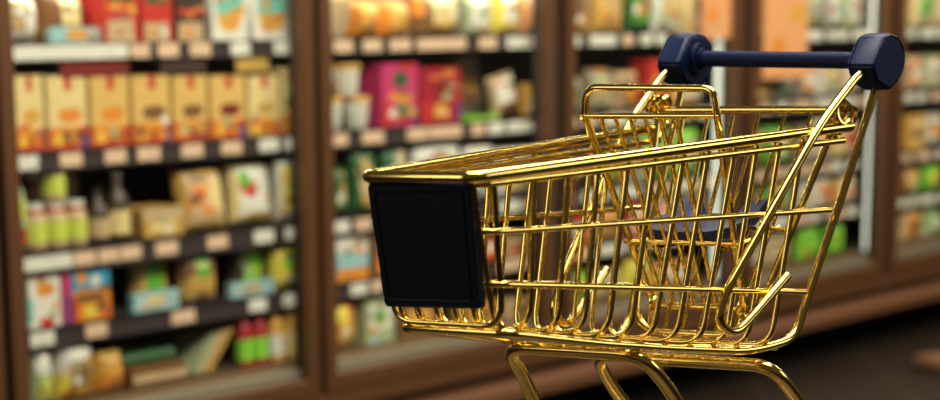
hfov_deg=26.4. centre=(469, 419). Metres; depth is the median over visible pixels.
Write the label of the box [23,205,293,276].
shelf
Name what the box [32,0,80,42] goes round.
packet
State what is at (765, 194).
bag
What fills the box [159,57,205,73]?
carton
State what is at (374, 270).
pack
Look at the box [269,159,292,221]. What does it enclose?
bag
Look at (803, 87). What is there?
bag
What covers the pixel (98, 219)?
bottle
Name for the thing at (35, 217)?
sauce jar
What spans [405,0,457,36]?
pack
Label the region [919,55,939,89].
bag
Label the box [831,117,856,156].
bag
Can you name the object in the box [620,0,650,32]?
bag
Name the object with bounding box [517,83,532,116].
pack
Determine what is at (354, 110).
tub
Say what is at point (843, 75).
bag
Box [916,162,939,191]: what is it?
bag
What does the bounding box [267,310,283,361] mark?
bottle
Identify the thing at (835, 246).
bag
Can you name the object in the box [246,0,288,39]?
box
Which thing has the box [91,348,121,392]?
bag
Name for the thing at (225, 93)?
carton
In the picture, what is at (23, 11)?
bread bag
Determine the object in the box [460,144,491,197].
pack
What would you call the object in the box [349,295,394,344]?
pack
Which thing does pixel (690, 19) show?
carton
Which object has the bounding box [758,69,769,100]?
carton
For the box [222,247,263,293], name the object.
pack
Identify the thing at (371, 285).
shelf
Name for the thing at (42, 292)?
snack box
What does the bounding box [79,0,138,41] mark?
carton
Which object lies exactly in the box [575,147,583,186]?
bag
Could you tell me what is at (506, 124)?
shelf
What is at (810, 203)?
carton
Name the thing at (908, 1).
bag
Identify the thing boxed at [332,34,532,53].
shelf
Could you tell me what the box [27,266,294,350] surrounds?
shelf
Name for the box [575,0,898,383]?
tall cabinet
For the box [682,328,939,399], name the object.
floor
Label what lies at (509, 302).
pack
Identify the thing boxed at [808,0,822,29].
bag
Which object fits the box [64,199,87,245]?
sauce jar
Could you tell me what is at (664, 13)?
bag
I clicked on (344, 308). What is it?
bag
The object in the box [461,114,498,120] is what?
tray
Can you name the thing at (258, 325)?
bottle
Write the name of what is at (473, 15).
pack
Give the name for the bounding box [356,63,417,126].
box
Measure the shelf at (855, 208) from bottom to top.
0.042 m
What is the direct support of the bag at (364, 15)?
on the tall cabinet at (420, 367)
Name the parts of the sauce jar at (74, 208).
lid, lid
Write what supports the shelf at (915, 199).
attached to the tall cabinet at (911, 269)
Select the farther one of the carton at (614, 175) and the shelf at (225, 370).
the carton at (614, 175)
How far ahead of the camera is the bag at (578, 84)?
5.58 m
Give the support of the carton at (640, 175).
on the tall cabinet at (633, 380)
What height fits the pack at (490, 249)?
0.054 m
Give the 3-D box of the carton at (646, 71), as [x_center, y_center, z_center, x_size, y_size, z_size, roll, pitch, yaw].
[0.525,-0.989,5.889,0.070,0.140,0.107,9,15,39]
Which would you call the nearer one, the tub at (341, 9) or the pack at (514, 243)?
the tub at (341, 9)
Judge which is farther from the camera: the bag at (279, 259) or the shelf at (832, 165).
the shelf at (832, 165)
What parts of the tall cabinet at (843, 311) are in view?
sill, sill, door frame, bumper rail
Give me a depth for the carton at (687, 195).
6.11 m
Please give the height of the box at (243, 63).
0.034 m
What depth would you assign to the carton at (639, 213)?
5.87 m
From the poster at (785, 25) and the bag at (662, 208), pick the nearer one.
the bag at (662, 208)
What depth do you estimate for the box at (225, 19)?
4.52 m
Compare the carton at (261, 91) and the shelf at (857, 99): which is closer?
the carton at (261, 91)
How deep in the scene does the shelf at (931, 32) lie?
7.07 m
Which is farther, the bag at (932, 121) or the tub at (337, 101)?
the bag at (932, 121)
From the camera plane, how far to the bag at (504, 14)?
5.30 m
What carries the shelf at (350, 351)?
attached to the tall cabinet at (420, 367)
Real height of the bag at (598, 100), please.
0.120 m
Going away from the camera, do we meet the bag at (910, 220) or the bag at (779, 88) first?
the bag at (779, 88)
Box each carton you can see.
[15,75,44,151]
[42,74,87,149]
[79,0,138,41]
[85,75,129,146]
[127,74,170,143]
[137,0,172,41]
[159,57,205,73]
[169,74,207,140]
[172,0,206,40]
[206,74,245,138]
[244,75,278,135]
[248,67,290,133]
[575,215,588,244]
[577,141,619,185]
[611,200,650,237]
[613,138,645,181]
[628,59,667,108]
[672,193,704,206]
[675,0,702,31]
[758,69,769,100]
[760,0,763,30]
[778,179,815,209]
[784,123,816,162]
[901,114,925,149]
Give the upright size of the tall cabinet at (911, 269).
2.200 m
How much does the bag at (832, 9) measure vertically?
0.150 m
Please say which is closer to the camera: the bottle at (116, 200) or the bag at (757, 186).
the bottle at (116, 200)
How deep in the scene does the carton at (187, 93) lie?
4.46 m
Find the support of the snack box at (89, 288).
on the tall cabinet at (298, 378)
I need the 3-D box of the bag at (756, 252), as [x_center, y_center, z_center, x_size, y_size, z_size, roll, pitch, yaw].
[0.886,-0.525,6.428,0.070,0.090,0.157,9,15,39]
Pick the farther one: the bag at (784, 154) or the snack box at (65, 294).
the bag at (784, 154)
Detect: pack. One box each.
[124,259,166,307]
[170,329,216,374]
[173,253,214,303]
[186,325,224,373]
[194,323,232,372]
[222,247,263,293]
[334,167,345,214]
[336,234,368,282]
[344,148,373,212]
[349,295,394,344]
[368,235,380,276]
[374,146,405,167]
[394,307,437,338]
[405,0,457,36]
[410,143,457,161]
[450,301,495,321]
[458,0,489,35]
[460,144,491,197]
[485,71,517,116]
[487,237,500,259]
[487,294,526,318]
[495,154,530,195]
[506,235,528,256]
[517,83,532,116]
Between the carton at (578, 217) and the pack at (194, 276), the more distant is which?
the carton at (578, 217)
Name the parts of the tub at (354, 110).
yogurt tub, lid, lid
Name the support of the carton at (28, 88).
on the tall cabinet at (298, 378)
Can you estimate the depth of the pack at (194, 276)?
4.55 m
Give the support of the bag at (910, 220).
on the tall cabinet at (911, 269)
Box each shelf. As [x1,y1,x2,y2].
[13,39,289,61]
[18,134,291,172]
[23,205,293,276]
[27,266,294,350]
[59,334,296,399]
[110,243,527,300]
[129,191,526,237]
[132,295,531,358]
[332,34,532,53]
[334,115,532,148]
[368,220,676,261]
[375,265,717,308]
[406,31,722,47]
[476,102,721,129]
[575,170,719,206]
[575,191,864,226]
[575,245,865,277]
[586,29,870,42]
[697,151,865,183]
[699,90,868,114]
[705,175,939,208]
[714,86,939,103]
[771,219,939,249]
[819,27,939,38]
[856,135,939,164]
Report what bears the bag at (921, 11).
on the tall cabinet at (911, 269)
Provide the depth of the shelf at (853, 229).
7.36 m
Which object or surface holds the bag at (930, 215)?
on the tall cabinet at (911, 269)
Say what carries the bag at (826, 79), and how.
on the tall cabinet at (843, 311)
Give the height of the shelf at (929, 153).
0.050 m
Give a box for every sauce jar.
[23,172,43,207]
[23,203,46,250]
[40,170,65,202]
[43,202,67,247]
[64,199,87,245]
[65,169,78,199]
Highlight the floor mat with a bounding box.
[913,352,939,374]
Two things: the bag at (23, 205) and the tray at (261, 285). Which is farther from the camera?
the tray at (261, 285)
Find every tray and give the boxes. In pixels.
[44,26,101,42]
[118,345,187,389]
[128,288,178,312]
[129,203,182,237]
[226,277,274,297]
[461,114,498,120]
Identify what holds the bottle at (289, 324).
on the tall cabinet at (298, 378)
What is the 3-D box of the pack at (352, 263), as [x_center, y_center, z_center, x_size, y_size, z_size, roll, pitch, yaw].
[-0.309,-0.408,4.957,0.050,0.120,0.114,9,15,39]
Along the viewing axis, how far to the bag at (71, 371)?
4.31 m
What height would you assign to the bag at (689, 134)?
0.140 m
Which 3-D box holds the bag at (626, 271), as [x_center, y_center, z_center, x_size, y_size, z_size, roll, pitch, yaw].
[0.486,-0.436,5.951,0.070,0.110,0.140,9,15,39]
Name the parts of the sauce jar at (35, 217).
lid, lid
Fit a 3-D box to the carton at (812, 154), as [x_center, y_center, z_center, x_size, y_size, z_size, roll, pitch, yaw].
[1.081,-0.913,6.593,0.070,0.120,0.124,9,15,39]
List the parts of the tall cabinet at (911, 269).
bumper rail, sill, door frame, sill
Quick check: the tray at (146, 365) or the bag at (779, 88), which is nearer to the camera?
the tray at (146, 365)
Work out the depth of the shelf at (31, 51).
4.34 m
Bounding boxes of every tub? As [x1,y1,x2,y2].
[331,0,351,37]
[332,64,369,128]
[333,97,342,129]
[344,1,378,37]
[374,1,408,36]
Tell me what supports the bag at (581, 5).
on the tall cabinet at (633, 380)
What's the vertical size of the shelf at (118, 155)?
0.042 m
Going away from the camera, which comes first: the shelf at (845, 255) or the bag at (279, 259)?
the bag at (279, 259)
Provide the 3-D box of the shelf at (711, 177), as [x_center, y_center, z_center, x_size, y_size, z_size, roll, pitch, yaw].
[0.222,-0.717,6.078,0.725,0.050,0.942,9,15,39]
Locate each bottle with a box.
[86,186,109,242]
[104,171,130,240]
[235,315,252,367]
[251,313,267,364]
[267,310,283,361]
[282,308,295,358]
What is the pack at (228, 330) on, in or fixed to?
on the tall cabinet at (298, 378)
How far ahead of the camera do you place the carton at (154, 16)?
4.36 m
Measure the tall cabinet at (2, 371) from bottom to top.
2.200 m
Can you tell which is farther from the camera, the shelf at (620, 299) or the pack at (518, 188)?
the shelf at (620, 299)
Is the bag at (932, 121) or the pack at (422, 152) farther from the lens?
the bag at (932, 121)
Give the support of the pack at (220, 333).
on the tall cabinet at (298, 378)
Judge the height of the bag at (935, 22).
0.150 m
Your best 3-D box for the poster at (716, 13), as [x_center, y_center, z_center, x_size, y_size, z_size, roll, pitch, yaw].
[0.737,-1.351,5.943,0.002,0.425,0.156,9,15,39]
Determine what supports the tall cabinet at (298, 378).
on the floor
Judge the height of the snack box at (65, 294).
0.115 m
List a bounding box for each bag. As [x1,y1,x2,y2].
[11,0,35,43]
[20,186,26,248]
[28,348,51,399]
[47,341,91,399]
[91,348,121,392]
[170,166,225,231]
[222,163,270,222]
[266,244,294,289]
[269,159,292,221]
[337,299,352,346]
[489,0,519,34]
[518,0,532,34]
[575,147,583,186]
[575,270,585,301]
[576,0,587,33]
[576,77,580,112]
[579,68,610,112]
[587,0,621,33]
[591,269,618,298]
[595,212,616,240]
[610,71,637,110]
[618,255,649,293]
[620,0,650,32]
[638,129,669,177]
[649,0,678,31]
[650,259,690,284]
[651,197,671,214]
[668,92,699,105]
[669,127,696,175]
[754,242,760,267]
[756,185,759,197]
[757,128,761,165]
[759,182,786,209]
[760,126,788,164]
[760,233,790,267]
[769,78,792,99]
[791,68,815,97]
[791,225,818,260]
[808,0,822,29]
[811,120,833,158]
[813,68,838,96]
[815,176,831,207]
[817,221,842,255]
[820,0,843,28]
[830,174,854,204]
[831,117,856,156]
[836,69,857,94]
[840,0,860,28]
[898,208,920,241]
[899,165,918,194]
[903,56,922,90]
[906,0,909,25]
[907,0,933,27]
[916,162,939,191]
[918,205,939,237]
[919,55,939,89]
[924,112,939,146]
[930,0,939,26]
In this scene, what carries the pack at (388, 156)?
on the tall cabinet at (420, 367)
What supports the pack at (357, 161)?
on the tall cabinet at (420, 367)
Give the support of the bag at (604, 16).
on the tall cabinet at (633, 380)
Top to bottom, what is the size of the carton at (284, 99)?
0.153 m
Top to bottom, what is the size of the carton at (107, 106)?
0.149 m
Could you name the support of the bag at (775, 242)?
on the tall cabinet at (843, 311)
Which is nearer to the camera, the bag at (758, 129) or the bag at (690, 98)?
the bag at (690, 98)
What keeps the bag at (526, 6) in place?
on the tall cabinet at (420, 367)
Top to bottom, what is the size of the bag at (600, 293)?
0.080 m
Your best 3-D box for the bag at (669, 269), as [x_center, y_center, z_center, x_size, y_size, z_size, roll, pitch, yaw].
[0.610,-0.447,6.102,0.070,0.070,0.205,9,15,39]
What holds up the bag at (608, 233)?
on the tall cabinet at (633, 380)
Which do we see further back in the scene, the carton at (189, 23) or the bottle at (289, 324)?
the bottle at (289, 324)
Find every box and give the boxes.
[25,273,61,328]
[59,272,71,323]
[70,267,110,322]
[206,0,246,39]
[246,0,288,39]
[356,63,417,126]
[418,67,460,124]
[432,53,482,114]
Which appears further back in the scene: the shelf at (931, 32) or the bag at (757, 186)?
the shelf at (931, 32)
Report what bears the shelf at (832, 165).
attached to the tall cabinet at (843, 311)
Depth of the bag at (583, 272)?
5.71 m
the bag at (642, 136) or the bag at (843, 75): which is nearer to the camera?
the bag at (642, 136)
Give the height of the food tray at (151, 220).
0.063 m
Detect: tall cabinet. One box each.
[0,0,321,399]
[0,293,5,399]
[97,0,573,399]
[342,0,754,399]
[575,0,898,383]
[695,0,939,344]
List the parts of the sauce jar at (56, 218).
lid, lid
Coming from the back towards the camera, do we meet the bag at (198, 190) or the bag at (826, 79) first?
the bag at (826, 79)
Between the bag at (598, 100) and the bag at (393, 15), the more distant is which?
the bag at (598, 100)
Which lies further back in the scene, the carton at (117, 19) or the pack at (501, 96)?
the pack at (501, 96)
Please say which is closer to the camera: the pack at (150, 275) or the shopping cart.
the shopping cart
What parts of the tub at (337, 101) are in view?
lid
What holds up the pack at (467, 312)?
on the tall cabinet at (420, 367)
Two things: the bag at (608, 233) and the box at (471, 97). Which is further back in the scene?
the bag at (608, 233)
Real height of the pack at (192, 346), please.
0.090 m
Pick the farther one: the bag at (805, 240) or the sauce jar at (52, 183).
the bag at (805, 240)
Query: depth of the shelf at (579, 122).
5.72 m
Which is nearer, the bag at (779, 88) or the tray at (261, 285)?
the tray at (261, 285)
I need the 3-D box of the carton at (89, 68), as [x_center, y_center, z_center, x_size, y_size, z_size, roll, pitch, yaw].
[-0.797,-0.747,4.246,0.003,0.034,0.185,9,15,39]
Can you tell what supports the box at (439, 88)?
on the tall cabinet at (420, 367)
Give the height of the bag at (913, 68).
0.120 m
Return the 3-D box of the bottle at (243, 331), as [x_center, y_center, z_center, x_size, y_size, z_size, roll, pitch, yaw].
[-0.533,-0.201,4.714,0.043,0.150,0.043,9,15,39]
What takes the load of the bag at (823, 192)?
on the tall cabinet at (843, 311)
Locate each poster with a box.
[702,0,731,37]
[762,0,808,78]
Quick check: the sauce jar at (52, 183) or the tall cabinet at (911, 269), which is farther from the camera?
the tall cabinet at (911, 269)
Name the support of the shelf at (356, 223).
attached to the tall cabinet at (420, 367)
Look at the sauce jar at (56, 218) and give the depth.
4.23 m
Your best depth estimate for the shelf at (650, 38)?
5.70 m
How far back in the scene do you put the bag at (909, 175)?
7.17 m
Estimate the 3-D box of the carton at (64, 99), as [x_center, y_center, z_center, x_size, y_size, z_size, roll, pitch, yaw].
[-0.889,-0.653,4.239,0.110,0.152,0.103,9,15,39]
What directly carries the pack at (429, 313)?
on the tall cabinet at (420, 367)
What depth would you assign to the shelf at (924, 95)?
7.13 m
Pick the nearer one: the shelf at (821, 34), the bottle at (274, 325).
the bottle at (274, 325)
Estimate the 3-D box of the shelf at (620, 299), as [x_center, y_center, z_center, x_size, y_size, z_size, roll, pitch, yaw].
[0.221,-0.370,6.150,0.738,0.095,0.942,9,15,39]
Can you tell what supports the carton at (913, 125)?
on the tall cabinet at (911, 269)
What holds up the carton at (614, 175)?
on the tall cabinet at (633, 380)
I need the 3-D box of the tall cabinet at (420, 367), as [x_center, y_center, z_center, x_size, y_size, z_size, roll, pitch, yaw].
[-0.360,-1.015,5.257,0.898,2.200,0.942,9,15,39]
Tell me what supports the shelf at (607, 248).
attached to the tall cabinet at (633, 380)
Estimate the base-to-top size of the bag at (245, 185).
0.147 m
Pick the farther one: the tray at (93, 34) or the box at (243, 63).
the box at (243, 63)
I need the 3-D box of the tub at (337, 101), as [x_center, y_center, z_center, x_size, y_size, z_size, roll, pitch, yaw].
[-0.347,-0.745,4.863,0.078,0.078,0.078,9,15,39]
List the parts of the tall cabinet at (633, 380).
sill, sill, door frame, bumper rail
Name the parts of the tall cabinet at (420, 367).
door frame, sill, sill, bumper rail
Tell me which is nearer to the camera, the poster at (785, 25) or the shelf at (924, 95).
the poster at (785, 25)
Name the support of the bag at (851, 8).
on the tall cabinet at (843, 311)
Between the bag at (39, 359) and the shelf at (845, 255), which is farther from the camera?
the shelf at (845, 255)
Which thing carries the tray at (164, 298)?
on the tall cabinet at (298, 378)
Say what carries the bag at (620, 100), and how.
on the tall cabinet at (633, 380)
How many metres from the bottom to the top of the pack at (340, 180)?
0.116 m
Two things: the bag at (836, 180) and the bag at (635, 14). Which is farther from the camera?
the bag at (836, 180)
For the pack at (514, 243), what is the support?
on the tall cabinet at (420, 367)
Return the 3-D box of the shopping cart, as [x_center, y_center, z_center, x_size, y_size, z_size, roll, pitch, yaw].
[0.142,-0.125,1.815,0.242,0.440,0.600,9,15,37]
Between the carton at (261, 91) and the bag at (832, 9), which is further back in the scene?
the bag at (832, 9)
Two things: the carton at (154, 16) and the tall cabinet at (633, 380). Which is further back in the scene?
the tall cabinet at (633, 380)
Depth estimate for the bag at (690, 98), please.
6.01 m
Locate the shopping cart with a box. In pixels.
[362,33,904,399]
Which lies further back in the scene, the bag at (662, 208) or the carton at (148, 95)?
the bag at (662, 208)

